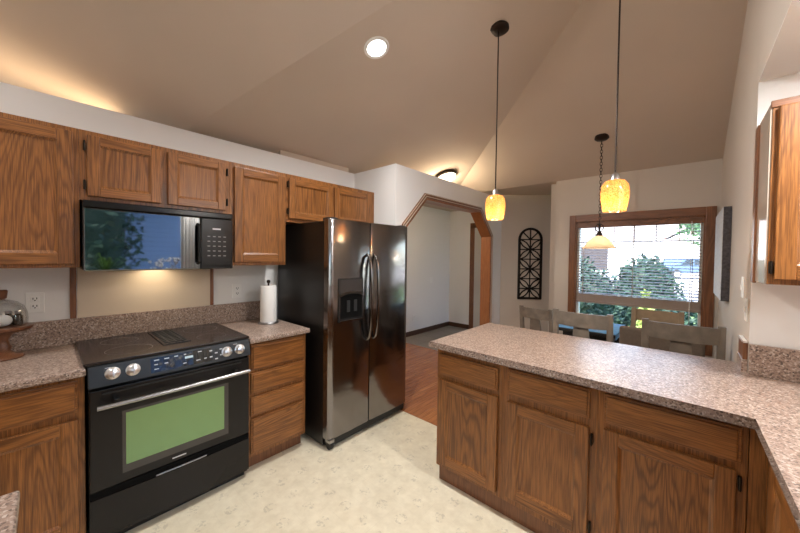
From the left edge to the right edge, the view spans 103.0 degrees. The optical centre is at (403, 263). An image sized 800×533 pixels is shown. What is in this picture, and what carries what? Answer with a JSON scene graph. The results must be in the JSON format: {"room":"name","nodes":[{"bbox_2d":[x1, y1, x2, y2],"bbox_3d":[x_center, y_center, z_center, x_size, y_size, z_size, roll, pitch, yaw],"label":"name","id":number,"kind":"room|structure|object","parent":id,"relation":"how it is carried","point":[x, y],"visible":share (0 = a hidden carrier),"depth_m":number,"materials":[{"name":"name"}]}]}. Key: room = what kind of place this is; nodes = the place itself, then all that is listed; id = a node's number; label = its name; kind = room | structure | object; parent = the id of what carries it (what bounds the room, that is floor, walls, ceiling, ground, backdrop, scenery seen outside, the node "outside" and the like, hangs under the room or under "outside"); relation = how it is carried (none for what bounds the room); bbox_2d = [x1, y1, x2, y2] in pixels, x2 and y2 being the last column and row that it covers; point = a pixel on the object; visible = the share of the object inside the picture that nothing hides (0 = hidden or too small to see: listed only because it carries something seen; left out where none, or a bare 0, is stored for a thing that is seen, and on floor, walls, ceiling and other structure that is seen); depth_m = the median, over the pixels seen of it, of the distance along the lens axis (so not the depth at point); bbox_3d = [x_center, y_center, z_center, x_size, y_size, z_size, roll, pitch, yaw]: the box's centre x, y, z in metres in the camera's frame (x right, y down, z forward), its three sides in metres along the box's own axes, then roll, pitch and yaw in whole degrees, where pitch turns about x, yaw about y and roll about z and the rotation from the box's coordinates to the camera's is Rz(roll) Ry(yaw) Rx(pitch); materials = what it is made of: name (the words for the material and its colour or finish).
{"room":"kitchen","nodes":[
{"label":"kitchen","id":0,"kind":"room"},
{"bbox_2d":[0,82,353,321],"bbox_3d":[-2.081,0.212,1.920,0.120,2.372,4.452,2,2,42],"label":"wall","id":1,"kind":"structure","parent":0,"point":[14,100],"depth_m":2.06,"materials":[{"name":"white paint"}]},
{"bbox_2d":[25,292,44,313],"bbox_3d":[-2.095,0.224,1.807,0.008,0.115,0.072,2,2,42],"label":"outlet","id":2,"kind":"object","parent":1,"relation":"attached to","point":[34,302],"visible":1,"depth_m":1.81,"materials":[{"name":"white plastic"}]},
{"bbox_2d":[30,296,38,301],"bbox_3d":[-2.093,0.203,1.805,0.002,0.028,0.034,2,2,42],"label":"socket","id":3,"kind":"object","parent":2,"relation":"attached to","point":[32,298],"depth_m":1.80,"materials":[{"name":"white plastic"}]},
{"bbox_2d":[30,304,39,308],"bbox_3d":[-2.094,0.245,1.806,0.002,0.028,0.034,2,2,42],"label":"socket","id":4,"kind":"object","parent":2,"relation":"attached to","point":[32,306],"depth_m":1.81,"materials":[{"name":"white plastic"}]},
{"bbox_2d":[0,112,79,267],"bbox_3d":[-2.150,-0.348,1.471,0.345,0.741,0.897,2,2,42],"label":"upper cabinet","id":5,"kind":"object","parent":1,"relation":"attached to","point":[40,208],"visible":1,"depth_m":1.59,"materials":[{"name":"brown wood"}]},
{"bbox_2d":[69,268,76,318],"bbox_3d":[-1.994,0.173,1.918,0.012,0.317,0.027,2,2,42],"label":"trim","id":6,"kind":"structure","parent":1,"relation":"attached to","point":[73,313],"depth_m":1.91,"materials":[{"name":"brown wood"}]},
{"bbox_2d":[9,301,259,351],"bbox_3d":[-1.898,0.407,2.026,0.021,0.152,2.150,2,2,42],"label":"backsplash","id":7,"kind":"structure","parent":1,"relation":"attached to","point":[44,334],"depth_m":2.08,"materials":[{"name":"stone"}]},
{"bbox_2d":[77,267,209,317],"bbox_3d":[-1.743,-0.010,2.200,0.004,0.678,0.722,2,2,42],"label":"wall panel","id":8,"kind":"object","parent":1,"relation":"attached to","point":[99,293],"visible":0.36,"depth_m":2.15,"materials":[{"name":"beige paint"}]},
{"bbox_2d":[79,129,228,213],"bbox_3d":[-1.601,-0.536,2.083,0.347,0.377,0.750,2,2,42],"label":"upper cabinet","id":9,"kind":"object","parent":1,"relation":"attached to","point":[111,168],"visible":0.98,"depth_m":1.91,"materials":[{"name":"brown wood"}]},
{"bbox_2d":[78,199,232,270],"bbox_3d":[-1.569,-0.151,2.059,0.438,0.384,0.738,2,2,42],"label":"microwave","id":10,"kind":"object","parent":9,"relation":"attached to","point":[114,236],"visible":0.98,"depth_m":1.88,"materials":[{"name":"black plastic"}]},
{"bbox_2d":[210,269,213,304],"bbox_3d":[-1.496,0.167,2.479,0.012,0.317,0.022,2,2,42],"label":"trim","id":11,"kind":"structure","parent":1,"relation":"attached to","point":[211,270],"depth_m":2.48,"materials":[{"name":"brown wood"}]},
{"bbox_2d":[232,284,241,297],"bbox_3d":[-1.373,0.227,2.623,0.008,0.115,0.072,2,2,42],"label":"outlet","id":12,"kind":"object","parent":1,"relation":"attached to","point":[236,288],"visible":1,"depth_m":2.62,"materials":[{"name":"white plastic"}]},
{"bbox_2d":[229,161,285,265],"bbox_3d":[-1.215,-0.359,2.527,0.345,0.741,0.425,2,2,42],"label":"upper cabinet","id":13,"kind":"object","parent":1,"relation":"attached to","point":[257,196],"visible":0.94,"depth_m":2.40,"materials":[{"name":"brown wood"}]},
{"bbox_2d":[277,150,348,171],"bbox_3d":[-1.043,-1.027,3.343,0.488,0.068,0.780,2,2,42],"label":"trim","id":14,"kind":"structure","parent":1,"relation":"attached to","point":[281,152],"depth_m":3.14,"materials":[{"name":"paint"}]},
{"bbox_2d":[285,174,373,224],"bbox_3d":[-0.746,-0.540,3.047,0.347,0.390,0.978,2,2,42],"label":"upper cabinet","id":15,"kind":"object","parent":1,"relation":"attached to","point":[308,200],"visible":0.77,"depth_m":2.83,"materials":[{"name":"brown wood"}]},
{"bbox_2d":[0,0,392,129],"bbox_3d":[-1.315,-2.000,0.948,3.808,2.558,4.049,2,2,42],"label":"ceiling","id":16,"kind":"structure","parent":0,"point":[174,63],"depth_m":1.89,"materials":[{"name":"paint"}]},
{"bbox_2d":[86,410,533,532],"bbox_3d":[-1.089,1.482,0.960,4.900,0.100,4.510,2,2,42],"label":"floor","id":17,"kind":"structure","parent":0,"point":[383,477],"depth_m":1.94,"materials":[{"name":"tile"}]},
{"bbox_2d":[0,376,85,532],"bbox_3d":[-2.077,0.972,1.385,0.629,0.876,0.944,2,2,42],"label":"base cabinet","id":18,"kind":"object","parent":17,"relation":"on","point":[42,427],"visible":0.93,"depth_m":1.44,"materials":[{"name":"brown wood"}]},
{"bbox_2d":[0,344,85,392],"bbox_3d":[-2.065,0.515,1.370,0.648,0.038,0.946,2,2,42],"label":"countertop","id":19,"kind":"structure","parent":18,"relation":"on","point":[40,366],"depth_m":1.51,"materials":[{"name":"stone"}]},
{"bbox_2d":[0,290,34,361],"bbox_3d":[-2.063,0.313,1.630,0.224,0.354,0.224,2,2,42],"label":"cake stand","id":20,"kind":"object","parent":19,"relation":"on","point":[6,354],"visible":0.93,"depth_m":1.62,"materials":[{"name":"brown wood"}]},
{"bbox_2d":[0,313,12,326],"bbox_3d":[-2.037,0.287,1.617,0.062,0.069,0.062,2,2,42],"label":"ornament","id":21,"kind":"object","parent":20,"relation":"on","point":[5,320],"visible":1,"depth_m":1.61,"materials":[{"name":"white ceramic"}]},
{"bbox_2d":[5,311,12,324],"bbox_3d":[-2.075,0.285,1.669,0.036,0.071,0.036,2,2,42],"label":"spice jar","id":22,"kind":"object","parent":20,"relation":"on","point":[9,313],"visible":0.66,"depth_m":1.66,"materials":[{"name":"clear glass"}]},
{"bbox_2d":[13,310,22,324],"bbox_3d":[-2.034,0.285,1.677,0.036,0.071,0.036,2,2,42],"label":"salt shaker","id":23,"kind":"object","parent":20,"relation":"on","point":[18,317],"visible":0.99,"depth_m":1.67,"materials":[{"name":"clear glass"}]},
{"bbox_2d":[75,323,250,532],"bbox_3d":[-1.476,0.934,1.988,0.691,0.939,0.769,2,2,42],"label":"range","id":24,"kind":"object","parent":17,"relation":"on","point":[167,410],"visible":0.99,"depth_m":1.75,"materials":[{"name":"black metal"}]},
{"bbox_2d":[75,323,248,367],"bbox_3d":[-1.495,0.480,2.000,0.605,0.014,0.769,2,2,42],"label":"cooktop","id":25,"kind":"object","parent":24,"relation":"in","point":[106,352],"depth_m":1.89,"materials":[{"name":"black glass"}]},
{"bbox_2d":[247,334,304,466],"bbox_3d":[-1.115,0.960,2.472,0.631,0.876,0.424,2,2,42],"label":"base cabinet","id":26,"kind":"object","parent":17,"relation":"on","point":[277,366],"visible":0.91,"depth_m":2.24,"materials":[{"name":"brown wood"}]},
{"bbox_2d":[221,318,309,343],"bbox_3d":[-1.099,0.503,2.461,0.648,0.038,0.440,2,2,42],"label":"countertop","id":27,"kind":"structure","parent":26,"relation":"on","point":[257,333],"depth_m":2.35,"materials":[{"name":"stone"}]},
{"bbox_2d":[258,280,278,324],"bbox_3d":[-1.093,0.308,2.571,0.160,0.348,0.160,2,2,42],"label":"paper towel holder","id":28,"kind":"object","parent":27,"relation":"on","point":[268,293],"visible":1,"depth_m":2.52,"materials":[{"name":"white paper"}]},
{"bbox_2d":[278,217,406,449],"bbox_3d":[-0.522,0.519,2.909,0.858,1.750,0.884,2,2,42],"label":"refrigerator","id":29,"kind":"object","parent":17,"relation":"on","point":[343,281],"visible":0.98,"depth_m":2.56,"materials":[{"name":"black"}]},
{"bbox_2d":[436,349,502,512],"bbox_3d":[0.577,0.988,2.160,0.446,0.876,0.616,2,2,42],"label":"base cabinet","id":30,"kind":"object","parent":17,"relation":"on","point":[469,390],"visible":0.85,"depth_m":1.92,"materials":[{"name":"brown wood"}]},
{"bbox_2d":[501,366,598,532],"bbox_3d":[0.918,0.999,1.857,0.466,0.876,0.617,2,2,42],"label":"base cabinet","id":31,"kind":"object","parent":17,"relation":"on","point":[550,425],"visible":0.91,"depth_m":1.62,"materials":[{"name":"brown wood"}]},
{"bbox_2d":[595,390,748,532],"bbox_3d":[1.271,1.011,1.545,0.477,0.876,0.617,2,2,42],"label":"base cabinet","id":32,"kind":"object","parent":17,"relation":"on","point":[661,469],"visible":0.91,"depth_m":1.31,"materials":[{"name":"brown wood"}]},
{"bbox_2d":[745,428,799,532],"bbox_3d":[0.784,1.036,0.118,0.683,0.876,3.340,2,2,42],"label":"base cabinet","id":33,"kind":"object","parent":17,"relation":"on","point":[768,510],"visible":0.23,"depth_m":1.14,"materials":[{"name":"brown wood"}]},
{"bbox_2d":[429,323,799,529],"bbox_3d":[0.338,0.485,0.660,2.130,0.189,3.570,2,2,42],"label":"countertop","id":34,"kind":"structure","parent":33,"relation":"on","point":[765,399],"depth_m":1.49,"materials":[{"name":"stone"}]},
{"bbox_3d":[-1.005,1.014,0.072,0.680,0.876,1.060,2,2,42],"label":"cabinet","id":35,"kind":"object","parent":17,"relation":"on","visible":0},
{"bbox_2d":[0,491,19,532],"bbox_3d":[-0.995,0.557,0.077,0.735,0.038,1.128,2,2,42],"label":"countertop","id":36,"kind":"structure","parent":35,"relation":"on","point":[9,503],"depth_m":0.68,"materials":[{"name":"stone"}]},
{"bbox_2d":[354,166,386,223],"bbox_3d":[-0.376,0.199,3.463,0.626,2.372,0.120,2,2,42],"label":"wall","id":37,"kind":"structure","parent":0,"point":[374,180],"depth_m":3.28,"materials":[{"name":"white paint"}]},
{"bbox_2d":[187,0,582,184],"bbox_3d":[0.591,-1.518,2.772,2.977,1.117,3.582,2,2,42],"label":"ceiling","id":38,"kind":"structure","parent":0,"point":[428,105],"depth_m":2.46,"materials":[{"name":"paint"}]},
{"bbox_2d":[364,36,388,58],"bbox_3d":[-0.179,-1.420,2.100,0.161,0.060,0.170,2,2,42],"label":"recessed light","id":39,"kind":"object","parent":38,"relation":"attached to","point":[376,47],"visible":1,"depth_m":2.09,"materials":[{"name":"white plastic"}]},
{"bbox_2d":[435,169,456,181],"bbox_3d":[0.558,-1.139,4.209,0.294,0.155,0.304,2,2,42],"label":"flush light","id":40,"kind":"object","parent":38,"relation":"attached to","point":[449,174],"visible":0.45,"depth_m":4.10,"materials":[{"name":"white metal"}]},
{"bbox_2d":[485,20,508,220],"bbox_3d":[0.644,-0.960,2.198,0.140,1.318,0.140,2,2,42],"label":"pendant lamp","id":41,"kind":"object","parent":38,"relation":"hanging from","point":[495,203],"visible":1,"depth_m":2.17,"materials":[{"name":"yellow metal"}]},
{"bbox_2d":[600,0,629,212],"bbox_3d":[1.168,-1.064,1.732,0.140,1.559,0.140,2,2,42],"label":"pendant lamp","id":42,"kind":"object","parent":38,"relation":"hanging from","point":[615,192],"visible":1,"depth_m":1.72,"materials":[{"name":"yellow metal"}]},
{"bbox_2d":[401,343,437,425],"bbox_3d":[0.756,1.448,3.554,4.220,0.100,1.820,2,2,42],"label":"floor","id":43,"kind":"structure","parent":0,"point":[421,368],"depth_m":3.69,"materials":[{"name":"brown wood"}]},
{"bbox_2d":[519,305,552,332],"bbox_3d":[1.672,0.955,3.775,0.498,0.900,0.420,0,2,-36],"label":"dining chair","id":44,"kind":"object","parent":43,"relation":"on","point":[535,315],"visible":0.34,"depth_m":3.62,"materials":[{"name":"brown wood"}]},
{"bbox_2d":[553,308,613,341],"bbox_3d":[1.599,0.910,2.789,0.460,1.030,0.498,2,2,42],"label":"dining chair","id":45,"kind":"object","parent":43,"relation":"on","point":[581,323],"visible":0.34,"depth_m":2.59,"materials":[{"name":"brown wood"}]},
{"bbox_2d":[559,327,618,342],"bbox_3d":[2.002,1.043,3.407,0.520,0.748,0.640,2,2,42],"label":"dining table","id":46,"kind":"object","parent":43,"relation":"on","point":[566,331],"visible":0.16,"depth_m":3.16,"materials":[{"name":"black wood"}]},
{"bbox_2d":[559,324,572,328],"bbox_3d":[1.697,0.688,3.331,0.155,0.053,0.137,2,2,42],"label":"table runner","id":47,"kind":"object","parent":46,"relation":"on","point":[564,326],"depth_m":3.33,"materials":[{"name":"blue fabric"}]},
{"bbox_2d":[589,329,606,333],"bbox_3d":[1.924,0.695,3.144,0.158,0.053,0.165,2,2,42],"label":"table runner","id":48,"kind":"object","parent":46,"relation":"on","point":[591,330],"depth_m":3.12,"materials":[{"name":"blue fabric"}]},
{"bbox_2d":[613,323,624,339],"bbox_3d":[2.104,0.697,3.168,0.140,0.053,0.810,2,2,42],"label":"table runner","id":49,"kind":"object","parent":46,"relation":"on","point":[616,327],"depth_m":3.22,"materials":[{"name":"blue fabric"}]},
{"bbox_2d":[631,307,684,326],"bbox_3d":[2.428,0.952,3.095,0.440,0.955,0.498,2,2,44],"label":"dining chair","id":50,"kind":"object","parent":43,"relation":"on","point":[636,314],"visible":0.27,"depth_m":3.25,"materials":[{"name":"beige wood"}]},
{"bbox_2d":[619,326,704,356],"bbox_3d":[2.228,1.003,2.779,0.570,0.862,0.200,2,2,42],"label":"upholstered chair","id":51,"kind":"object","parent":43,"relation":"on","point":[628,335],"visible":0.08,"depth_m":2.78,"materials":[{"name":"brown fabric"}]},
{"bbox_2d":[641,318,726,359],"bbox_3d":[2.070,0.925,2.385,0.460,1.030,0.498,2,2,42],"label":"dining chair","id":52,"kind":"object","parent":43,"relation":"on","point":[681,337],"visible":0.27,"depth_m":2.19,"materials":[{"name":"brown wood"}]},
{"bbox_2d":[406,206,449,331],"bbox_3d":[-1.646,0.139,3.917,0.120,2.440,8.020,2,2,42],"label":"wall","id":53,"kind":"structure","parent":0,"point":[428,233],"depth_m":6.22,"materials":[{"name":"white paint"}]},
{"bbox_2d":[406,321,448,336],"bbox_3d":[-0.125,1.300,5.575,0.015,0.085,3.300,2,2,42],"label":"baseboard","id":54,"kind":"structure","parent":53,"relation":"attached to","point":[422,330],"depth_m":6.21,"materials":[{"name":"brown wood"}]},
{"bbox_2d":[406,326,467,350],"bbox_3d":[1.013,1.404,5.724,1.726,0.100,1.770,2,2,42],"label":"floor","id":55,"kind":"structure","parent":0,"point":[422,339],"depth_m":5.90,"materials":[{"name":"carpet"}]},
{"bbox_2d":[386,164,501,323],"bbox_3d":[0.660,0.199,4.071,0.120,2.372,2.403,2,2,42],"label":"wall","id":56,"kind":"structure","parent":0,"point":[406,186],"depth_m":3.50,"materials":[{"name":"white paint"}]},
{"bbox_2d":[402,193,492,324],"bbox_3d":[0.588,0.309,3.991,0.162,2.155,1.990,2,2,42],"label":"trim","id":57,"kind":"structure","parent":56,"relation":"attached to","point":[486,272],"depth_m":4.64,"materials":[{"name":"brown wood"}]},
{"bbox_2d":[449,211,474,324],"bbox_3d":[1.909,0.138,6.045,2.380,2.440,0.120,2,2,42],"label":"wall","id":58,"kind":"structure","parent":0,"point":[459,269],"depth_m":6.62,"materials":[{"name":"white paint"}]},
{"bbox_2d":[449,322,468,328],"bbox_3d":[1.147,1.293,6.642,0.475,0.085,0.015,2,2,42],"label":"baseboard","id":59,"kind":"structure","parent":58,"relation":"attached to","point":[454,324],"depth_m":6.62,"materials":[{"name":"brown wood"}]},
{"bbox_2d":[469,223,480,328],"bbox_3d":[1.733,0.280,6.056,1.110,2.150,0.100,2,2,42],"label":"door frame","id":60,"kind":"structure","parent":58,"relation":"in","point":[475,238],"depth_m":6.35,"materials":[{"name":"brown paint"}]},
{"bbox_2d":[500,195,550,331],"bbox_3d":[1.946,0.167,4.983,1.136,2.430,0.163,1,1,3],"label":"wall","id":61,"kind":"structure","parent":0,"point":[522,212],"depth_m":4.90,"materials":[{"name":"paint"}]},
{"bbox_2d":[517,228,542,299],"bbox_3d":[1.943,0.004,4.893,0.366,1.102,0.023,1,1,3],"label":"wall plaque","id":62,"kind":"object","parent":61,"relation":"attached to","point":[529,288],"visible":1,"depth_m":4.88,"materials":[{"name":"black metal"}]},
{"bbox_2d":[548,184,555,331],"bbox_3d":[2.237,0.176,4.471,0.100,2.440,0.843,2,2,42],"label":"wall","id":63,"kind":"structure","parent":0,"point":[553,186],"depth_m":4.16,"materials":[{"name":"paint"}]},
{"bbox_2d":[423,0,747,211],"bbox_3d":[0.844,-1.563,3.644,4.128,1.059,5.100,2,2,42],"label":"ceiling","id":64,"kind":"structure","parent":0,"point":[678,59],"depth_m":2.69,"materials":[{"name":"paint"}]},
{"bbox_2d":[582,133,616,248],"bbox_3d":[1.962,-0.708,3.170,0.300,1.120,0.300,2,2,42],"label":"chandelier","id":65,"kind":"object","parent":64,"relation":"hanging from","point":[599,241],"visible":0.95,"depth_m":3.14,"materials":[{"name":"beige glass"}]},
{"bbox_2d":[553,158,722,358],"bbox_3d":[2.546,0.201,3.540,1.598,2.440,0.140,2,2,42],"label":"wall","id":66,"kind":"structure","parent":0,"point":[695,184],"depth_m":3.41,"materials":[{"name":"paint"}]},
{"bbox_2d":[568,206,716,355],"bbox_3d":[2.537,0.159,3.514,1.283,1.445,0.150,2,2,42],"label":"window","id":67,"kind":"structure","parent":66,"relation":"in","point":[707,245],"depth_m":3.21,"materials":[{"name":"brown wood"}]},
{"bbox_2d":[576,217,703,324],"bbox_3d":[2.517,0.079,3.493,1.108,1.085,0.067,2,2,42],"label":"window blind","id":68,"kind":"object","parent":67,"relation":"attached to","point":[662,303],"visible":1,"depth_m":3.42,"materials":[{"name":"white vinyl"},{"name":"oak"}]},
{"bbox_2d":[717,0,797,372],"bbox_3d":[0.979,-0.835,0.618,0.120,4.600,6.577,2,2,42],"label":"wall","id":69,"kind":"structure","parent":0,"point":[768,304],"depth_m":1.69,"materials":[{"name":"paint"}]},
{"bbox_2d":[713,206,731,301],"bbox_3d":[2.567,-0.070,2.567,0.047,0.685,0.730,2,2,42],"label":"canvas","id":70,"kind":"object","parent":69,"relation":"attached to","point":[723,229],"visible":1,"depth_m":2.30},
{"bbox_2d":[740,277,744,297],"bbox_3d":[1.866,0.131,1.754,0.012,0.115,0.072,2,2,42],"label":"light switch","id":71,"kind":"object","parent":69,"relation":"attached to","point":[742,278],"visible":1,"depth_m":1.74,"materials":[{"name":"white plastic"}]},
{"bbox_2d":[737,352,747,371],"bbox_3d":[1.749,0.508,1.645,0.021,0.060,0.185,2,2,42],"label":"backsplash","id":72,"kind":"structure","parent":69,"relation":"attached to","point":[742,363],"depth_m":1.58,"materials":[{"name":"stone"}]},
{"bbox_2d":[744,298,747,321],"bbox_3d":[1.755,0.238,1.633,0.012,0.115,0.072,2,2,42],"label":"light switch","id":73,"kind":"object","parent":69,"relation":"attached to","point":[746,299],"visible":1,"depth_m":1.61,"materials":[{"name":"white plastic"}]},
{"bbox_2d":[759,0,799,81],"bbox_3d":[0.275,-0.855,-0.177,0.120,0.006,4.455,2,2,42],"label":"ceiling","id":74,"kind":"structure","parent":0,"point":[784,56],"depth_m":1.30,"materials":[{"name":"white paint"}]},
{"bbox_2d":[787,71,799,349],"bbox_3d":[2.067,0.264,1.304,0.652,2.400,0.120,2,2,42],"label":"wall","id":75,"kind":"structure","parent":0,"point":[793,334],"depth_m":1.46,"materials":[{"name":"white paint"}]},
{"bbox_2d":[748,344,799,382],"bbox_3d":[1.921,0.473,1.336,0.642,0.148,0.026,2,2,42],"label":"backsplash","id":76,"kind":"structure","parent":75,"relation":"attached to","point":[772,362],"depth_m":1.49,"materials":[{"name":"stone"}]},
{"bbox_2d":[750,95,799,285],"bbox_3d":[1.830,-0.277,1.204,0.651,0.756,0.329,2,2,42],"label":"upper cabinet","id":77,"kind":"object","parent":75,"relation":"attached to","point":[775,250],"visible":1,"depth_m":1.28,"materials":[{"name":"brown wood"}]},
{"label":"outside","id":78,"kind":"structure","parent":0,"visible":0},
{"bbox_2d":[596,270,698,290],"bbox_3d":[29.825,1.287,37.894,120.000,0.650,44.000,2,2,42],"label":"driveway","id":79,"kind":"structure","parent":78,"point":[610,274],"depth_m":22.90,"materials":[{"name":"concrete"}]},
{"bbox_2d":[581,224,699,270],"bbox_3d":[33.063,-1.868,37.663,24.200,6.650,9.200,2,2,42],"label":"house","id":80,"kind":"structure","parent":79,"relation":"on","point":[669,231],"depth_m":37.76,"materials":[{"name":"white"}]},
{"bbox_2d":[662,258,698,278],"bbox_3d":[21.251,0.378,24.042,4.390,1.559,1.825,1,1,0],"label":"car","id":81,"kind":"object","parent":79,"relation":"on","point":[694,267],"visible":0.25,"depth_m":23.20,"materials":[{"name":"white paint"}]},
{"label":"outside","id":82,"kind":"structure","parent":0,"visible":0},
{"bbox_2d":[616,287,697,301],"bbox_3d":[11.917,1.729,17.690,120.000,0.240,10.000,2,2,42],"label":"street","id":83,"kind":"structure","parent":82,"point":[616,287],"depth_m":16.88,"materials":[{"name":"grey asphalt"}]},
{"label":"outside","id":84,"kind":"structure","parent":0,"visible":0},
{"bbox_3d":[4.722,1.816,9.570,80.000,0.200,11.700,2,2,42],"label":"lawn","id":85,"kind":"structure","parent":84,"visible":0},
{"bbox_2d":[580,256,600,274],"bbox_3d":[4.621,0.797,8.551,1.431,2.030,1.402,2,2,42],"label":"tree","id":86,"kind":"object","parent":85,"relation":"on","point":[585,261],"visible":0.05,"depth_m":8.25,"materials":[{"name":"green plant"}]},
{"bbox_2d":[580,265,631,324],"bbox_3d":[4.168,0.941,6.943,1.402,1.807,1.359,2,2,42],"label":"shrub","id":87,"kind":"object","parent":85,"relation":"on","point":[585,308],"visible":0.2,"depth_m":6.58,"materials":[{"name":"green plant"}]},
{"bbox_2d":[636,289,654,327],"bbox_3d":[4.082,1.129,5.349,0.652,1.414,0.638,2,2,42],"label":"conifer shrub","id":88,"kind":"object","parent":85,"relation":"on","point":[638,322],"visible":0.06,"depth_m":5.32,"materials":[{"name":"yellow plant"}]},
{"bbox_2d":[617,254,684,325],"bbox_3d":[5.760,0.809,7.542,1.474,2.119,1.434,2,2,42],"label":"shrub","id":89,"kind":"object","parent":85,"relation":"on","point":[649,260],"visible":0.24,"depth_m":7.25,"materials":[{"name":"green plant"}]},
{"bbox_2d":[636,291,696,325],"bbox_3d":[5.109,1.185,6.204,1.118,1.320,1.122,2,2,42],"label":"shrub","id":90,"kind":"object","parent":85,"relation":"on","point":[687,314],"visible":0.06,"depth_m":5.96,"materials":[{"name":"green plant"}]},
{"bbox_2d":[675,223,699,249],"bbox_3d":[27.068,-4.155,26.952,7.224,10.662,7.012,2,2,42],"label":"tree","id":91,"kind":"object","parent":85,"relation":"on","point":[696,227],"visible":0.05,"depth_m":27.93,"materials":[{"name":"green plant"}]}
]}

